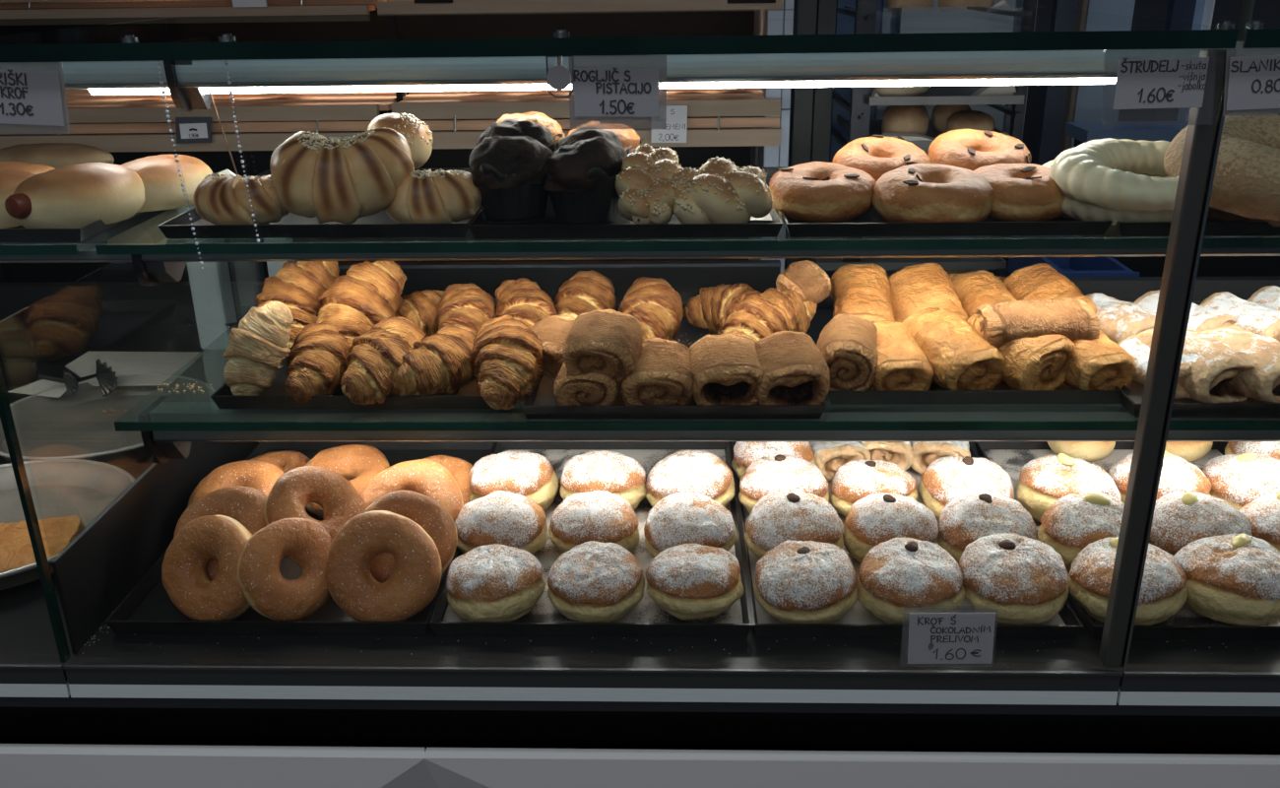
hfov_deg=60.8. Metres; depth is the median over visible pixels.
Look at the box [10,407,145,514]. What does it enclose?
crumbs
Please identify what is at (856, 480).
doughnut
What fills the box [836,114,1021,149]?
tray
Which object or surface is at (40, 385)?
paper
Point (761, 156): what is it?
trim
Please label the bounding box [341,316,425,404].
croissant
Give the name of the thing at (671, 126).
price sign
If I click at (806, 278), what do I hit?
roll
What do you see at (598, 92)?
price sign
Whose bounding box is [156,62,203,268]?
string
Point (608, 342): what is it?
roll
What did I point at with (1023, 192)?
doughnut
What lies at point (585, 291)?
croissant
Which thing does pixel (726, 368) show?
roll
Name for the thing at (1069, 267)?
crate
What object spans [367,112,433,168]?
bun
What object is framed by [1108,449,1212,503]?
doughnut
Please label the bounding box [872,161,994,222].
doughnut
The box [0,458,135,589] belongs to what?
round pan
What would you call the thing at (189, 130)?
price sign
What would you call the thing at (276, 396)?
baking tray
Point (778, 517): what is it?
doughnut
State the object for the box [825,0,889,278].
wall
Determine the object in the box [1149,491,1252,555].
doughnut
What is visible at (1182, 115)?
door
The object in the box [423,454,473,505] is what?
doughnut
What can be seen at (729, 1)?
card
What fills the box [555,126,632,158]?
muffin
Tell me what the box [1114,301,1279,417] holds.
baking tray
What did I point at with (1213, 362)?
strudel
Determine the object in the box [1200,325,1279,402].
strudel
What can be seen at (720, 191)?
sesame plait
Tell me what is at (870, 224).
baking tray
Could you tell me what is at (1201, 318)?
strudel
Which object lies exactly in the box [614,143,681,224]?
sesame plait
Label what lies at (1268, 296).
strudel
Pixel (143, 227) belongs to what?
wall
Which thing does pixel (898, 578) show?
doughnut
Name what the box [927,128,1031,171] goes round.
doughnut
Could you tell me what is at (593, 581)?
doughnut
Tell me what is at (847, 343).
roll
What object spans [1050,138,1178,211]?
ring
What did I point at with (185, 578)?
doughnut
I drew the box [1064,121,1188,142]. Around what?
countertop
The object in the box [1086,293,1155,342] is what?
strudel
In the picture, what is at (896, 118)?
loaf
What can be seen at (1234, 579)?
doughnut
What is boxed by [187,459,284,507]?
doughnut
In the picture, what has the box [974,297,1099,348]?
roll
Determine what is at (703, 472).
doughnut
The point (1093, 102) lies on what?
door
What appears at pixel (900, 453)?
roll
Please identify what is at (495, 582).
doughnut
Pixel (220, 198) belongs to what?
bun
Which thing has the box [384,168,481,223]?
croissant
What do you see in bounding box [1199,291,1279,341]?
strudel
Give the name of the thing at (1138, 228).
baking tray
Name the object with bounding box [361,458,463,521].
doughnut
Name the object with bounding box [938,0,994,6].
loaf
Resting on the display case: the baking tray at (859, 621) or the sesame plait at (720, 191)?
the baking tray at (859, 621)
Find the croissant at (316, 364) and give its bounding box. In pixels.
[284,323,351,403]
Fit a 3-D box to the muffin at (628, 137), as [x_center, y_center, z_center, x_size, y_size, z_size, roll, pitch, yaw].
[-0.039,-0.252,1.170,0.084,0.080,0.080,19,29,41]
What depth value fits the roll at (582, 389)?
1.03 m
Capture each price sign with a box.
[0,68,63,126]
[175,117,211,143]
[568,66,659,118]
[651,105,687,142]
[907,612,995,663]
[1113,57,1209,109]
[1226,55,1279,110]
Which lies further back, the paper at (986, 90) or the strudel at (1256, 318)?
the paper at (986, 90)
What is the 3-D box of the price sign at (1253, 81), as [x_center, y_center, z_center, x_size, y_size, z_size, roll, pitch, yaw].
[0.437,-0.218,0.754,0.068,0.051,0.004,0,22,2]
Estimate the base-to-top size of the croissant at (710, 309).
0.063 m
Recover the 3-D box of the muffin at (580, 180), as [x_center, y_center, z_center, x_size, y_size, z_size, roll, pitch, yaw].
[-0.057,-0.208,1.058,0.083,0.081,0.085,11,24,28]
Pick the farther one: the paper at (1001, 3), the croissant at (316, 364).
the paper at (1001, 3)
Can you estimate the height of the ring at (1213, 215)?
0.044 m
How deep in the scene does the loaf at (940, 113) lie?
2.88 m
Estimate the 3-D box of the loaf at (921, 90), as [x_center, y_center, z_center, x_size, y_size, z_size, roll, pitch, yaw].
[0.661,-0.780,2.759,0.175,0.062,0.105,-17,26,-35]
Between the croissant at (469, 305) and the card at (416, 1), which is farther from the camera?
the card at (416, 1)
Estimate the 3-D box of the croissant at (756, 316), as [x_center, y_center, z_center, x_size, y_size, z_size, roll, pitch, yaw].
[0.130,-0.069,1.155,0.079,0.078,0.122,14,26,33]
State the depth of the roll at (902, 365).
1.06 m
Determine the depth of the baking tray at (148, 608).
1.04 m
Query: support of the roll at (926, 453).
on the baking tray at (859, 621)
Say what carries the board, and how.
attached to the display case
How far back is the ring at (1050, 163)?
1.14 m
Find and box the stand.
[995,268,1010,277]
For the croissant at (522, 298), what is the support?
on the baking tray at (276, 396)
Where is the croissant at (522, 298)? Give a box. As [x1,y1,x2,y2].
[495,277,557,327]
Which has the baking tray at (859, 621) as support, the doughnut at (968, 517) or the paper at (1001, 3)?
the doughnut at (968, 517)
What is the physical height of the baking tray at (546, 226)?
0.013 m
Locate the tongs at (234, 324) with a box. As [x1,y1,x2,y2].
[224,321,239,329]
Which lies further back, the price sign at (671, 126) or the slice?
the price sign at (671, 126)
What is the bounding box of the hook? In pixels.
[545,56,574,97]
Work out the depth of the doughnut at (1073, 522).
1.07 m
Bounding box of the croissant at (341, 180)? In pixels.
[270,127,414,223]
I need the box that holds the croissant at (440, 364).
[390,323,477,398]
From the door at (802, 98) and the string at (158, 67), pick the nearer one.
the string at (158, 67)
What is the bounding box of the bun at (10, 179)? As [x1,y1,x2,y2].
[0,169,34,228]
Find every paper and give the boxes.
[7,379,66,397]
[64,351,203,385]
[217,169,236,175]
[749,212,772,220]
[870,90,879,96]
[881,132,935,140]
[970,84,1016,95]
[994,0,1009,5]
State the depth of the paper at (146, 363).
1.62 m
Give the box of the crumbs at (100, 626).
[82,626,1223,653]
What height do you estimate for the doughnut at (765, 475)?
0.068 m
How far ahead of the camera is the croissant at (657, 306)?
1.19 m
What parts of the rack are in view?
rack post, rack post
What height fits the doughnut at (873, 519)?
0.067 m
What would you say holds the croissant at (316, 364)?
on the baking tray at (276, 396)
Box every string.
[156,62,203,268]
[224,61,259,242]
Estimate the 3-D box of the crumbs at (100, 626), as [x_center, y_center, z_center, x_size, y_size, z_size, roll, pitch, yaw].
[0.017,0.208,1.039,1.070,0.001,0.142,0,22,2]
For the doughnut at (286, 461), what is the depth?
1.28 m
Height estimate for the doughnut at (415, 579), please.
0.100 m
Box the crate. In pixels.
[1007,235,1139,277]
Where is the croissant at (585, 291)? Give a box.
[553,269,616,318]
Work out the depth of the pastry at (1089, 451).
1.31 m
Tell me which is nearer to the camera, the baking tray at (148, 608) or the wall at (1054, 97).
the baking tray at (148, 608)
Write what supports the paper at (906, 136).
on the tray at (874, 124)
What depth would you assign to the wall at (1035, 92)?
3.86 m
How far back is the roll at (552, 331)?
1.10 m
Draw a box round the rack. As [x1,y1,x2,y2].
[0,0,782,282]
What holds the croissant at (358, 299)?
on the baking tray at (276, 396)
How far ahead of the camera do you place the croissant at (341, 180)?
1.00 m
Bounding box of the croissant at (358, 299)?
[315,260,406,346]
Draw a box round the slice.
[0,514,82,573]
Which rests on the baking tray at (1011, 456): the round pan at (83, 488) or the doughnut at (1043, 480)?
the doughnut at (1043, 480)
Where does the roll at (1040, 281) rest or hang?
on the baking tray at (1001, 393)
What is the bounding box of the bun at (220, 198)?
[192,172,289,224]
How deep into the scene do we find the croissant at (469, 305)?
1.20 m
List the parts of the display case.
frame, frame, glass, kick panel, support rod, frame, frame, glass, glass, shelf rail, lamp rail, shelf rail, kick panel, glass, upright post, frame, frame, glass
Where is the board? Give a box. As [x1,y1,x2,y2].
[337,259,781,300]
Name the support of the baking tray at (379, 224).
on the display case
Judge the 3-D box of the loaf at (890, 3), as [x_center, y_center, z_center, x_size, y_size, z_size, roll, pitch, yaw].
[0.667,-0.971,2.683,0.109,0.093,0.136,14,26,32]
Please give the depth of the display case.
1.01 m
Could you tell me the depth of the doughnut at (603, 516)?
1.11 m
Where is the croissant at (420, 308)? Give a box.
[395,289,444,335]
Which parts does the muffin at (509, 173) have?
crown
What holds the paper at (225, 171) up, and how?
on the baking tray at (379, 224)
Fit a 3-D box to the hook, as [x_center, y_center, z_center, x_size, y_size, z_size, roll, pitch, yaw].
[-0.056,-0.226,0.766,0.020,0.036,0.004,0,22,2]
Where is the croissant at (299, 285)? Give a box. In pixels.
[255,260,339,359]
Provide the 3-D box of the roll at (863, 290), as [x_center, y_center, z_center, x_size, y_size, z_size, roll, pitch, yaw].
[0.246,-0.096,1.206,0.069,0.084,0.108,0,22,3]
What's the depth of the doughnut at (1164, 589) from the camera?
0.99 m
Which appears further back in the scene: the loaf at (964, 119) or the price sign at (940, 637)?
the loaf at (964, 119)
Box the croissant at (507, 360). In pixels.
[469,315,544,409]
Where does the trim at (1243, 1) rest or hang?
attached to the wall at (1054, 97)
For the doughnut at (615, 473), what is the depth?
1.19 m
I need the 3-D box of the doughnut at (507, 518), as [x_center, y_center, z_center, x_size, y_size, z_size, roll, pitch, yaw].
[-0.144,0.138,1.134,0.095,0.063,0.097,15,26,34]
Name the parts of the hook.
hook stem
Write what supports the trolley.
on the floor
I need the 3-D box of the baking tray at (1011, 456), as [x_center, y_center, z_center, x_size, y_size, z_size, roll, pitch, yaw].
[0.567,0.139,1.173,0.308,0.016,0.422,0,22,2]
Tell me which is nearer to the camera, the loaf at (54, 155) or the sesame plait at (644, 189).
the sesame plait at (644, 189)
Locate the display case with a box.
[0,2,1279,787]
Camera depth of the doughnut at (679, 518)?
1.09 m
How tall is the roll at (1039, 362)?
0.079 m
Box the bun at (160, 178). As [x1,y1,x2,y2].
[120,154,212,212]
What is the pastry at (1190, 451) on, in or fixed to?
on the baking tray at (1011, 456)
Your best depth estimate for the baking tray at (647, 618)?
1.04 m
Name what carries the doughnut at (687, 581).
on the baking tray at (647, 618)
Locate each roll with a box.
[531,315,575,377]
[553,361,621,405]
[562,308,642,382]
[620,337,693,404]
[689,333,763,404]
[754,330,830,404]
[775,259,831,304]
[808,441,870,480]
[816,313,877,390]
[830,262,895,322]
[858,441,913,470]
[872,320,933,390]
[888,261,968,322]
[901,307,1004,389]
[910,441,970,473]
[948,272,959,277]
[950,269,1016,318]
[966,300,1075,389]
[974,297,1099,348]
[1002,262,1096,313]
[1063,329,1135,389]
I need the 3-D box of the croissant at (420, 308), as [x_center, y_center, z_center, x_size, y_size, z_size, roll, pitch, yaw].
[-0.252,-0.087,1.234,0.059,0.057,0.098,19,29,41]
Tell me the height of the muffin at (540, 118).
0.076 m
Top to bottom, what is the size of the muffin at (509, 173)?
0.081 m
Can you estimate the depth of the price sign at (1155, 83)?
0.76 m
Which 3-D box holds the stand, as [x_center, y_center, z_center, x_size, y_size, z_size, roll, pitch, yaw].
[0.976,0.123,2.626,0.210,0.769,0.390,0,22,2]
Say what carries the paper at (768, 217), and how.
on the baking tray at (546, 226)
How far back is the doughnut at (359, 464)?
1.24 m
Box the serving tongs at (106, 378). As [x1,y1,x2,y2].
[39,359,118,396]
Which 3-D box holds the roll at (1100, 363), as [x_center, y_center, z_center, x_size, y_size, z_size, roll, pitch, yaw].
[0.442,-0.037,1.091,0.069,0.066,0.096,-8,23,-17]
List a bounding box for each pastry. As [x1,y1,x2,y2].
[1047,441,1115,461]
[1165,441,1213,461]
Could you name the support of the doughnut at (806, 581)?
on the baking tray at (859, 621)
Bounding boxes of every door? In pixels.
[786,0,817,267]
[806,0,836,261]
[1069,0,1135,148]
[1176,0,1205,121]
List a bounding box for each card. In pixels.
[232,0,267,6]
[414,0,452,3]
[727,0,775,3]
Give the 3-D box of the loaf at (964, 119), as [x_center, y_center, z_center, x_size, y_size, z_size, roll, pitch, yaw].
[0.845,-0.686,2.790,0.113,0.072,0.142,-5,22,-11]
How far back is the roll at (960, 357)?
1.07 m
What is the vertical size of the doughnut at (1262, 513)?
0.068 m
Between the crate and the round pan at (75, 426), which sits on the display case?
the round pan at (75, 426)
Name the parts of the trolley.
trolley post, trolley post, trolley post, trolley post, trolley post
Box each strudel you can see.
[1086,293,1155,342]
[1117,334,1191,397]
[1133,290,1236,331]
[1135,327,1254,402]
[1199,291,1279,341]
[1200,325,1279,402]
[1247,285,1279,310]
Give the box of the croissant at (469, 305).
[435,283,495,332]
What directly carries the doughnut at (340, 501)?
on the baking tray at (148, 608)
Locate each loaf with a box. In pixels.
[0,142,114,168]
[873,85,929,96]
[881,105,929,134]
[887,0,933,7]
[930,104,971,132]
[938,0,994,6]
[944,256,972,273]
[946,110,995,131]
[1163,112,1279,221]
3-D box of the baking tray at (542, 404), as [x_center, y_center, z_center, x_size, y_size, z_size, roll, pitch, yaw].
[0.036,-0.042,1.188,0.288,0.015,0.332,0,22,2]
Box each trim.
[748,0,794,272]
[1059,0,1088,153]
[1185,0,1215,121]
[1225,0,1255,114]
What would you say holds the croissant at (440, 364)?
on the baking tray at (276, 396)
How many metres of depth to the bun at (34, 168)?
1.14 m
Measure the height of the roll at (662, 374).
0.064 m
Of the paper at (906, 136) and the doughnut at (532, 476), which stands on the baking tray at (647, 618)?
the doughnut at (532, 476)
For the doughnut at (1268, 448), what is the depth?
1.25 m
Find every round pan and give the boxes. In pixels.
[0,374,215,464]
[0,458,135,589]
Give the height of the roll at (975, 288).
0.079 m
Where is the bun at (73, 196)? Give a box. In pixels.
[4,162,144,228]
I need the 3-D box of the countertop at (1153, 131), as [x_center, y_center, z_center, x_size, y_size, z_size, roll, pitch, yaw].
[1.689,-0.157,2.875,1.208,1.085,0.160,0,22,2]
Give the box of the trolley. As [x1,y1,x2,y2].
[830,0,1037,275]
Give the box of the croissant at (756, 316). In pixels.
[717,287,817,342]
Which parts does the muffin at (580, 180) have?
crown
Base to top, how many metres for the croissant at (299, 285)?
0.100 m
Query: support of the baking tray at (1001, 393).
on the display case
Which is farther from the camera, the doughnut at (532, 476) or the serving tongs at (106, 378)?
the serving tongs at (106, 378)
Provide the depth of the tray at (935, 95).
2.64 m
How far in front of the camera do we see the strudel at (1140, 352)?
1.05 m
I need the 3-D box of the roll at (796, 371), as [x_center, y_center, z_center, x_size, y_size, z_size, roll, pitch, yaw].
[0.141,-0.021,1.052,0.074,0.071,0.079,-3,22,-4]
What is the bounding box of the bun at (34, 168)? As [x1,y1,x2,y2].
[0,161,54,174]
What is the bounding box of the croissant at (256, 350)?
[222,300,293,395]
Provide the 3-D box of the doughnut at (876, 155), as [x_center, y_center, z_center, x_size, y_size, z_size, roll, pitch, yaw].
[0.250,-0.237,1.133,0.101,0.053,0.096,-12,24,-25]
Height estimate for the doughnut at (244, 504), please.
0.081 m
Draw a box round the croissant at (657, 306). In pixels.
[618,276,683,340]
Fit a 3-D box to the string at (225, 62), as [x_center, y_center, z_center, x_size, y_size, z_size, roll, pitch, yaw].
[-0.289,-0.179,0.792,0.007,0.140,0.003,0,22,2]
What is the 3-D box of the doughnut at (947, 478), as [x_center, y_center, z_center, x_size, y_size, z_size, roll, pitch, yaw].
[0.356,0.104,1.192,0.100,0.071,0.103,-8,23,-17]
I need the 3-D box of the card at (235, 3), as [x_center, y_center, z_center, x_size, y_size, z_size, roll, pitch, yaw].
[-0.815,-0.819,2.279,0.072,0.022,0.004,0,22,2]
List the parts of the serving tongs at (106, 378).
handle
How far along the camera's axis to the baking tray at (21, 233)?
1.03 m
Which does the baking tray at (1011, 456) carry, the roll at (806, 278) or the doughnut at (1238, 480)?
the doughnut at (1238, 480)
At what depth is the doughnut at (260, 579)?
1.01 m
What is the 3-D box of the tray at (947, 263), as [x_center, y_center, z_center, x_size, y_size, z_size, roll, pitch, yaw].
[0.700,-0.421,3.027,0.479,0.020,0.520,0,22,2]
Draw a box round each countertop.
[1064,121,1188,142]
[1064,121,1279,276]
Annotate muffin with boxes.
[468,134,552,222]
[476,118,555,152]
[496,111,565,145]
[543,136,623,224]
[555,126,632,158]
[567,120,643,153]
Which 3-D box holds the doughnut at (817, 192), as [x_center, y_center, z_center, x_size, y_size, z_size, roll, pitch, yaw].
[0.180,-0.200,1.079,0.105,0.048,0.106,-5,22,-9]
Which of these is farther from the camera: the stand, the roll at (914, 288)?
the stand
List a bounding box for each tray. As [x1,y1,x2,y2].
[0,211,143,242]
[104,441,495,635]
[157,168,482,238]
[210,298,496,408]
[428,441,752,637]
[467,166,782,238]
[520,304,826,419]
[730,441,1083,639]
[762,166,1112,237]
[801,235,1006,270]
[805,294,1130,404]
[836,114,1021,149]
[843,85,1024,105]
[974,441,1279,639]
[1108,219,1279,236]
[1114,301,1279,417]
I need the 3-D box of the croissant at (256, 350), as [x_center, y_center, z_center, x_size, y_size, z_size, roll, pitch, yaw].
[-0.378,-0.042,1.085,0.070,0.095,0.058,-4,22,-7]
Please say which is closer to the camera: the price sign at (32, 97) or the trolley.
the price sign at (32, 97)
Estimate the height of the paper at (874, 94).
0.027 m
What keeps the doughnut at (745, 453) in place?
on the baking tray at (859, 621)
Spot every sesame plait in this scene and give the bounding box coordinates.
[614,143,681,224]
[669,156,773,223]
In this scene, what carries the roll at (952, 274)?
on the baking tray at (1001, 393)
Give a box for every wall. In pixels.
[3,7,751,282]
[784,0,1279,269]
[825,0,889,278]
[885,0,1196,276]
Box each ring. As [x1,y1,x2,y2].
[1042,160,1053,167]
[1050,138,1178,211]
[1062,172,1173,225]
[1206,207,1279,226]
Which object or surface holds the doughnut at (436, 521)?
on the baking tray at (148, 608)
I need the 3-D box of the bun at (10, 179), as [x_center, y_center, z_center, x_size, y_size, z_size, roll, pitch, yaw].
[-0.649,-0.188,1.065,0.141,0.057,0.077,-13,24,-28]
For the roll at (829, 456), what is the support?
on the baking tray at (859, 621)
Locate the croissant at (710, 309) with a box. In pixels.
[683,282,761,334]
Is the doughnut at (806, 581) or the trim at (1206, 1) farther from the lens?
the trim at (1206, 1)
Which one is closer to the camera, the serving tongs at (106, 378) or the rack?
the serving tongs at (106, 378)
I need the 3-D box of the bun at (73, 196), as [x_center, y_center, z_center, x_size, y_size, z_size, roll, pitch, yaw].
[-0.551,-0.195,1.075,0.080,0.059,0.146,10,24,26]
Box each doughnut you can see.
[161,514,252,620]
[173,485,266,579]
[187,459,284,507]
[236,517,332,621]
[249,450,310,472]
[263,465,365,538]
[305,444,389,517]
[324,510,442,621]
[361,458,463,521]
[362,490,457,582]
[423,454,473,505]
[446,543,545,622]
[454,490,548,554]
[468,449,558,510]
[547,540,644,622]
[548,490,639,553]
[559,449,646,511]
[643,492,736,558]
[644,543,743,620]
[645,448,734,507]
[731,441,815,479]
[738,453,829,512]
[744,488,843,559]
[753,539,857,623]
[768,161,875,223]
[829,458,917,517]
[832,134,931,182]
[842,492,938,563]
[856,537,964,624]
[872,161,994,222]
[918,454,1014,520]
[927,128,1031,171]
[937,492,1037,565]
[959,532,1068,625]
[973,163,1065,221]
[1015,452,1120,521]
[1037,491,1124,573]
[1067,536,1188,625]
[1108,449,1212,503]
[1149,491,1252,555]
[1173,533,1279,626]
[1201,451,1279,510]
[1224,441,1279,459]
[1238,492,1279,552]
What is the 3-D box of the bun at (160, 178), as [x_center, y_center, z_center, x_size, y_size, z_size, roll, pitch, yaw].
[-0.511,-0.223,1.153,0.072,0.054,0.132,13,25,31]
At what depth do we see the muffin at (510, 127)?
1.08 m

